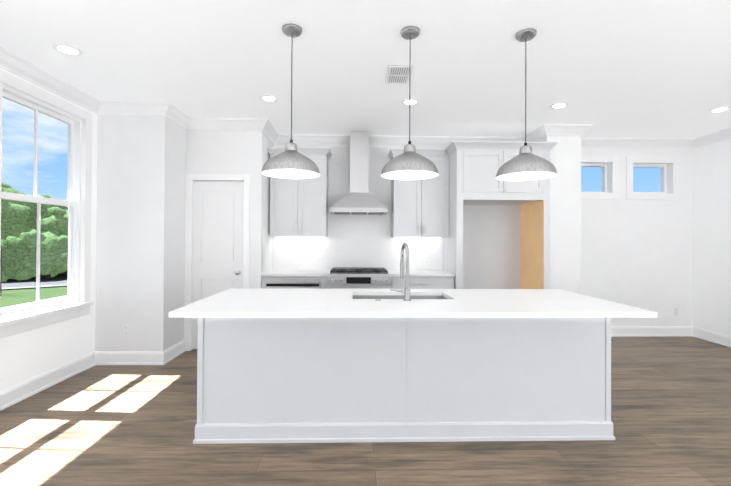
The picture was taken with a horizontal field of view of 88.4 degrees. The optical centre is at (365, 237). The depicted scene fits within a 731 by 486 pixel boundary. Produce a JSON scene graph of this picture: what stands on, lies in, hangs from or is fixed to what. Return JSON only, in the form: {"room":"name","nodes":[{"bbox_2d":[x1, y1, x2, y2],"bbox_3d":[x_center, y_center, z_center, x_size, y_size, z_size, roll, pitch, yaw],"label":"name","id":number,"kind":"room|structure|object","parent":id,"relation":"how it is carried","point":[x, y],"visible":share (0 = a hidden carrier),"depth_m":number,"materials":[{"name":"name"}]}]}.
{"room":"kitchen","nodes":[
{"label":"kitchen","id":0,"kind":"room"},
{"bbox_2d":[0,68,96,390],"bbox_3d":[-2.839,0.711,0.870,0.130,4.810,8.900,0,0,-1],"label":"wall","id":1,"kind":"structure","parent":0,"point":[27,355],"depth_m":3.43,"materials":[{"name":"paint"}]},
{"bbox_2d":[0,70,93,337],"bbox_3d":[-2.861,-0.256,2.885,0.170,2.066,2.025,0,0,-1],"label":"window","id":2,"kind":"structure","parent":1,"relation":"in","point":[72,202],"depth_m":3.59,"materials":[{"name":"paint"}]},
{"bbox_2d":[0,351,95,410],"bbox_3d":[-2.752,1.242,0.308,0.022,0.140,7.320,0,0,-1],"label":"baseboard","id":3,"kind":"structure","parent":1,"relation":"attached to","point":[14,394],"depth_m":3.31,"materials":[{"name":"paint"}]},
{"bbox_2d":[0,46,107,114],"bbox_3d":[-2.704,-1.388,0.375,0.092,0.115,7.230,0,0,-1],"label":"crown molding","id":4,"kind":"structure","parent":1,"relation":"attached to","point":[13,63],"depth_m":3.27,"materials":[{"name":"paint"}]},
{"bbox_2d":[95,115,185,350],"bbox_3d":[-2.510,-0.033,4.560,0.709,2.759,1.149,0,0,-1],"label":"wall","id":5,"kind":"structure","parent":0,"point":[140,232],"depth_m":3.99,"materials":[{"name":"paint"}]},
{"bbox_2d":[123,325,129,335],"bbox_3d":[-2.531,0.977,3.972,0.072,0.116,0.008,0,0,-1],"label":"electrical outlet","id":6,"kind":"object","parent":5,"relation":"attached to","point":[126,330],"visible":1,"depth_m":3.97,"materials":[{"name":"plastic"}]},
{"bbox_2d":[96,350,167,364],"bbox_3d":[-2.476,1.272,3.965,0.702,0.140,0.022,0,0,-1],"label":"baseboard","id":7,"kind":"structure","parent":5,"relation":"attached to","point":[102,357],"depth_m":3.96,"materials":[{"name":"paint"}]},
{"bbox_2d":[100,101,175,117],"bbox_3d":[-2.382,-1.358,3.953,0.682,0.115,0.092,0,0,-1],"label":"crown molding","id":8,"kind":"structure","parent":5,"relation":"attached to","point":[167,109],"depth_m":3.95,"materials":[{"name":"paint"}]},
{"bbox_2d":[164,339,185,364],"bbox_3d":[-2.142,1.276,4.235,0.022,0.140,0.500,0,0,-1],"label":"baseboard","id":9,"kind":"structure","parent":5,"relation":"attached to","point":[177,349],"depth_m":4.24,"materials":[{"name":"paint"}]},
{"bbox_2d":[169,107,191,129],"bbox_3d":[-2.093,-1.355,4.202,0.092,0.115,0.390,0,0,-1],"label":"crown molding","id":10,"kind":"structure","parent":5,"relation":"attached to","point":[182,119],"depth_m":4.31,"materials":[{"name":"paint"}]},
{"bbox_2d":[186,130,273,287],"bbox_3d":[-1.712,-0.026,4.831,0.899,2.759,0.649,0,0,-1],"label":"wall","id":11,"kind":"structure","parent":0,"point":[243,152],"depth_m":4.52,"materials":[{"name":"paint"}]},
{"bbox_2d":[184,174,249,350],"bbox_3d":[-1.774,0.296,4.548,0.761,2.108,0.128,0,0,-1],"label":"door frame","id":12,"kind":"structure","parent":11,"relation":"attached to","point":[190,178],"depth_m":4.49,"materials":[{"name":"paint"}]},
{"bbox_2d":[191,181,243,348],"bbox_3d":[-1.776,0.328,4.515,0.617,2.020,0.098,0,0,-1],"label":"pantry door","id":13,"kind":"structure","parent":11,"relation":"in","point":[217,260],"depth_m":4.53,"materials":[{"name":"paint"}]},
{"bbox_2d":[192,118,271,133],"bbox_3d":[-1.650,-1.351,4.472,0.992,0.115,0.092,0,0,-1],"label":"crown molding","id":14,"kind":"structure","parent":11,"relation":"attached to","point":[264,125],"depth_m":4.47,"materials":[{"name":"paint"}]},
{"bbox_2d":[265,125,279,143],"bbox_3d":[-1.208,-1.346,4.810,0.092,0.115,0.540,0,0,-1],"label":"crown molding","id":15,"kind":"structure","parent":11,"relation":"attached to","point":[274,137],"depth_m":4.99,"materials":[{"name":"paint"}]},
{"bbox_2d":[0,336,730,485],"bbox_3d":[0.974,1.397,0.964,7.905,0.120,8.900,0,0,-1],"label":"floor","id":16,"kind":"structure","parent":0,"point":[114,425],"depth_m":2.42,"materials":[{"name":"brown wood"}]},
{"bbox_2d":[261,270,329,288],"bbox_3d":[-0.870,0.897,4.827,0.788,0.920,0.660,0,0,-1],"label":"base cabinet","id":17,"kind":"object","parent":16,"relation":"on","point":[294,279],"depth_m":4.54,"materials":[{"name":"paint"}]},
{"bbox_2d":[327,267,390,288],"bbox_3d":[-0.086,0.883,4.809,0.776,0.956,0.729,0,0,-1],"label":"range","id":18,"kind":"object","parent":16,"relation":"on","point":[365,278],"visible":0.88,"depth_m":4.51,"materials":[{"name":"silver metal"}]},
{"bbox_2d":[169,292,656,443],"bbox_3d":[0.272,0.901,2.643,2.790,0.890,1.035,0,0,-1],"label":"kitchen island","id":19,"kind":"object","parent":16,"relation":"on","point":[340,365],"depth_m":2.49,"materials":[{"name":"paint"}]},
{"bbox_2d":[390,242,410,300],"bbox_3d":[0.237,0.229,2.628,0.144,0.392,0.234,0,0,-1],"label":"faucet","id":20,"kind":"object","parent":19,"relation":"on","point":[406,291],"visible":1,"depth_m":2.53,"materials":[{"name":"silver metal"}]},
{"bbox_2d":[387,270,454,288],"bbox_3d":[0.692,0.906,4.873,0.781,0.920,0.650,0,0,-1],"label":"base cabinet","id":21,"kind":"object","parent":16,"relation":"on","point":[430,279],"depth_m":4.59,"materials":[{"name":"paint"}]},
{"bbox_2d":[443,141,557,288],"bbox_3d":[1.665,0.109,4.865,1.270,2.525,0.728,0,0,-1],"label":"cabinet","id":22,"kind":"object","parent":16,"relation":"on","point":[499,235],"visible":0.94,"depth_m":4.78,"materials":[{"name":"paint"}]},
{"bbox_2d":[0,0,730,138],"bbox_3d":[0.989,-1.548,0.987,7.905,0.250,8.900,0,0,-1],"label":"ceiling","id":23,"kind":"structure","parent":0,"point":[642,69],"depth_m":3.00,"materials":[{"name":"paint"}]},
{"bbox_2d":[52,43,82,55],"bbox_3d":[-2.259,-1.421,2.852,0.188,0.008,0.188,0,0,-1],"label":"recessed light","id":24,"kind":"object","parent":23,"relation":"in","point":[65,49],"visible":1,"depth_m":2.84,"materials":[{"name":"paint"}]},
{"bbox_2d":[259,95,277,101],"bbox_3d":[-0.978,-1.406,3.806,0.188,0.008,0.188,0,0,-1],"label":"recessed light","id":25,"kind":"object","parent":23,"relation":"in","point":[268,98],"visible":0.96,"depth_m":3.80,"materials":[{"name":"paint"}]},
{"bbox_2d":[261,24,319,178],"bbox_3d":[-0.502,-0.923,2.554,0.393,0.989,0.393,0,0,-1],"label":"pendant light","id":26,"kind":"object","parent":23,"relation":"hanging from","point":[290,162],"visible":1,"depth_m":2.51,"materials":[{"name":"silver metal"}]},
{"bbox_2d":[384,65,412,83],"bbox_3d":[0.282,-1.403,3.248,0.210,0.011,0.340,0,0,-1],"label":"ceiling vent","id":27,"kind":"object","parent":23,"relation":"in","point":[396,74],"visible":0.88,"depth_m":3.23,"materials":[{"name":"metal"}]},
{"bbox_2d":[401,98,418,105],"bbox_3d":[0.463,-1.398,3.883,0.188,0.008,0.188,0,0,-1],"label":"recessed light","id":28,"kind":"object","parent":23,"relation":"in","point":[412,101],"visible":0.9,"depth_m":3.88,"materials":[{"name":"paint"}]},
{"bbox_2d":[381,26,438,179],"bbox_3d":[0.304,-0.919,2.575,0.393,0.989,0.393,0,0,-1],"label":"pendant light","id":29,"kind":"object","parent":23,"relation":"hanging from","point":[409,163],"visible":1,"depth_m":2.53,"materials":[{"name":"silver metal"}]},
{"bbox_2d":[495,28,557,180],"bbox_3d":[1.107,-0.914,2.595,0.393,0.989,0.393,0,0,-1],"label":"pendant light","id":30,"kind":"object","parent":23,"relation":"hanging from","point":[526,164],"visible":1,"depth_m":2.55,"materials":[{"name":"silver metal"}]},
{"bbox_2d":[549,102,568,108],"bbox_3d":[2.040,-1.389,3.964,0.188,0.008,0.188,0,0,-1],"label":"recessed light","id":31,"kind":"object","parent":23,"relation":"in","point":[560,105],"visible":0.98,"depth_m":3.95,"materials":[{"name":"paint"}]},
{"bbox_2d":[708,107,730,112],"bbox_3d":[3.832,-1.379,4.060,0.188,0.008,0.188,0,0,-1],"label":"recessed light","id":32,"kind":"object","parent":23,"relation":"in","point":[719,109],"visible":1,"depth_m":4.05,"materials":[{"name":"paint"}]},
{"bbox_2d":[274,144,691,325],"bbox_3d":[0.864,0.765,5.317,7.505,4.810,0.200,0,0,-1],"label":"wall","id":33,"kind":"structure","parent":0,"point":[637,253],"depth_m":5.30,"materials":[{"name":"paint"}]},
{"bbox_2d":[267,148,331,236],"bbox_3d":[-0.873,-0.576,4.984,0.831,1.141,0.367,0,0,-1],"label":"upper cabinet","id":34,"kind":"object","parent":33,"relation":"attached to","point":[298,207],"visible":0.85,"depth_m":4.86,"materials":[{"name":"paint"}]},
{"bbox_2d":[273,146,442,269],"bbox_3d":[-0.093,-0.406,5.195,2.347,1.699,0.012,0,0,-1],"label":"tile backsplash","id":35,"kind":"structure","parent":33,"relation":"attached to","point":[358,241],"depth_m":5.19,"materials":[{"name":"white tile"}]},
{"bbox_2d":[424,259,428,267],"bbox_3d":[0.847,0.359,5.203,0.072,0.116,0.008,0,0,-1],"label":"electrical outlet","id":36,"kind":"object","parent":35,"relation":"attached to","point":[426,263],"visible":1,"depth_m":5.20,"materials":[{"name":"plastic"}]},
{"bbox_2d":[330,131,387,214],"bbox_3d":[-0.083,-0.856,4.948,0.725,1.077,0.485,0,0,-1],"label":"range hood","id":37,"kind":"object","parent":33,"relation":"attached to","point":[358,199],"visible":1,"depth_m":4.93,"materials":[{"name":"silver metal"}]},
{"bbox_2d":[280,134,519,145],"bbox_3d":[0.489,-1.334,5.178,3.505,0.115,0.092,0,0,-1],"label":"crown molding","id":38,"kind":"structure","parent":33,"relation":"attached to","point":[299,139],"depth_m":5.17,"materials":[{"name":"paint"}]},
{"bbox_2d":[388,149,448,237],"bbox_3d":[0.699,-0.567,5.025,0.778,1.141,0.367,0,0,-1],"label":"upper cabinet","id":39,"kind":"object","parent":33,"relation":"attached to","point":[419,208],"visible":0.85,"depth_m":4.90,"materials":[{"name":"paint"}]},
{"bbox_2d":[581,164,665,192],"bbox_3d":[3.615,-0.842,5.436,1.447,0.429,0.070,0,0,-1],"label":"window","id":40,"kind":"structure","parent":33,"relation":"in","point":[662,178],"depth_m":5.42,"materials":[{"name":"paint"}]},
{"bbox_2d":[581,156,678,199],"bbox_3d":[3.617,-0.843,5.342,1.623,0.605,0.118,0,0,-1],"label":"window trim","id":41,"kind":"structure","parent":33,"relation":"in","point":[672,176],"depth_m":5.29,"materials":[{"name":"paint"}]},
{"bbox_2d":[581,138,691,148],"bbox_3d":[3.603,-1.317,5.258,1.865,0.115,0.092,0,0,-1],"label":"crown molding","id":42,"kind":"structure","parent":33,"relation":"attached to","point":[588,142],"depth_m":5.26,"materials":[{"name":"paint"}]},
{"bbox_2d":[611,326,691,336],"bbox_3d":[3.618,1.315,5.273,1.925,0.140,0.022,0,0,-1],"label":"baseboard","id":43,"kind":"structure","parent":33,"relation":"attached to","point":[616,331],"depth_m":5.28,"materials":[{"name":"paint"}]},
{"bbox_2d":[674,307,678,314],"bbox_3d":[4.392,1.039,5.302,0.072,0.116,0.008,0,0,-1],"label":"electrical outlet","id":44,"kind":"object","parent":33,"relation":"attached to","point":[676,310],"visible":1,"depth_m":5.30,"materials":[{"name":"plastic"}]},
{"bbox_2d":[536,135,580,293],"bbox_3d":[2.456,-0.004,4.964,0.430,2.759,0.599,0,0,-1],"label":"wall","id":45,"kind":"structure","parent":0,"point":[565,220],"depth_m":4.67,"materials":[{"name":"paint"}]},
{"bbox_2d":[520,124,551,141],"bbox_3d":[2.205,-1.327,4.872,0.092,0.115,0.592,0,0,-1],"label":"crown molding","id":46,"kind":"structure","parent":45,"relation":"attached to","point":[543,130],"depth_m":4.78,"materials":[{"name":"paint"}]},
{"bbox_2d":[552,124,587,135],"bbox_3d":[2.466,-1.328,4.629,0.390,0.115,0.092,0,0,-1],"label":"crown molding","id":47,"kind":"structure","parent":45,"relation":"attached to","point":[557,129],"depth_m":4.63,"materials":[{"name":"paint"}]},
{"bbox_2d":[692,139,730,335],"bbox_3d":[4.828,0.753,1.069,0.200,4.810,8.900,0,0,-1],"label":"wall","id":48,"kind":"structure","parent":0,"point":[711,237],"depth_m":5.02,"materials":[{"name":"paint"}]},
{"bbox_2d":[692,326,730,346],"bbox_3d":[4.715,1.287,1.061,0.022,0.140,8.500,0,0,-1],"label":"baseboard","id":49,"kind":"structure","parent":48,"relation":"attached to","point":[722,339],"depth_m":5.00,"materials":[{"name":"paint"}]},
{"bbox_2d":[692,128,730,148],"bbox_3d":[4.694,-1.344,1.081,0.092,0.115,8.500,0,0,-1],"label":"crown molding","id":50,"kind":"structure","parent":48,"relation":"attached to","point":[725,134],"depth_m":4.98,"materials":[{"name":"paint"}]},
{"label":"outside","id":51,"kind":"structure","parent":0,"visible":0},
{"bbox_2d":[0,270,67,307],"bbox_3d":[-72.949,3.072,48.000,136.435,0.300,220.000,0,0,-1],"label":"ground","id":52,"kind":"structure","parent":51,"point":[17,296],"depth_m":20.47,"materials":[{"name":"green plant"}]},
{"bbox_2d":[1,182,32,237],"bbox_3d":[-29.159,-0.725,29.172,7.003,7.554,6.987,0,0,-1],"label":"tree","id":53,"kind":"object","parent":52,"relation":"on","point":[14,215],"depth_m":28.38,"materials":[{"name":"green plant"}]},
{"bbox_2d":[1,236,32,281],"bbox_3d":[-25.306,1.660,26.453,4.122,3.608,4.364,0,0,-1],"label":"tree","id":54,"kind":"object","parent":52,"relation":"on","point":[11,245],"depth_m":25.59,"materials":[{"name":"green plant"}]},
{"bbox_2d":[4,229,67,279],"bbox_3d":[-23.577,1.332,27.664,4.411,3.800,4.531,0,0,-1],"label":"tree","id":55,"kind":"object","parent":52,"relation":"on","point":[47,242],"depth_m":26.66,"materials":[{"name":"green plant"}]},
{"bbox_2d":[24,202,67,231],"bbox_3d":[-27.998,-0.206,32.385,6.190,6.580,6.503,0,0,-1],"label":"tree","id":56,"kind":"object","parent":52,"relation":"on","point":[33,216],"depth_m":29.59,"materials":[{"name":"green plant"}]},
{"bbox_2d":[41,207,67,236],"bbox_3d":[-24.315,0.249,31.544,6.247,5.694,5.516,0,0,-1],"label":"tree","id":57,"kind":"object","parent":52,"relation":"on","point":[50,225],"depth_m":29.59,"materials":[{"name":"green plant"}]},
{"bbox_2d":[0,247,67,295],"bbox_3d":[-19.930,1.747,22.839,119.997,2.506,7.059,1,-1,-41],"label":"road","id":58,"kind":"structure","parent":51,"point":[30,284],"depth_m":23.05,"materials":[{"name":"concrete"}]}
]}

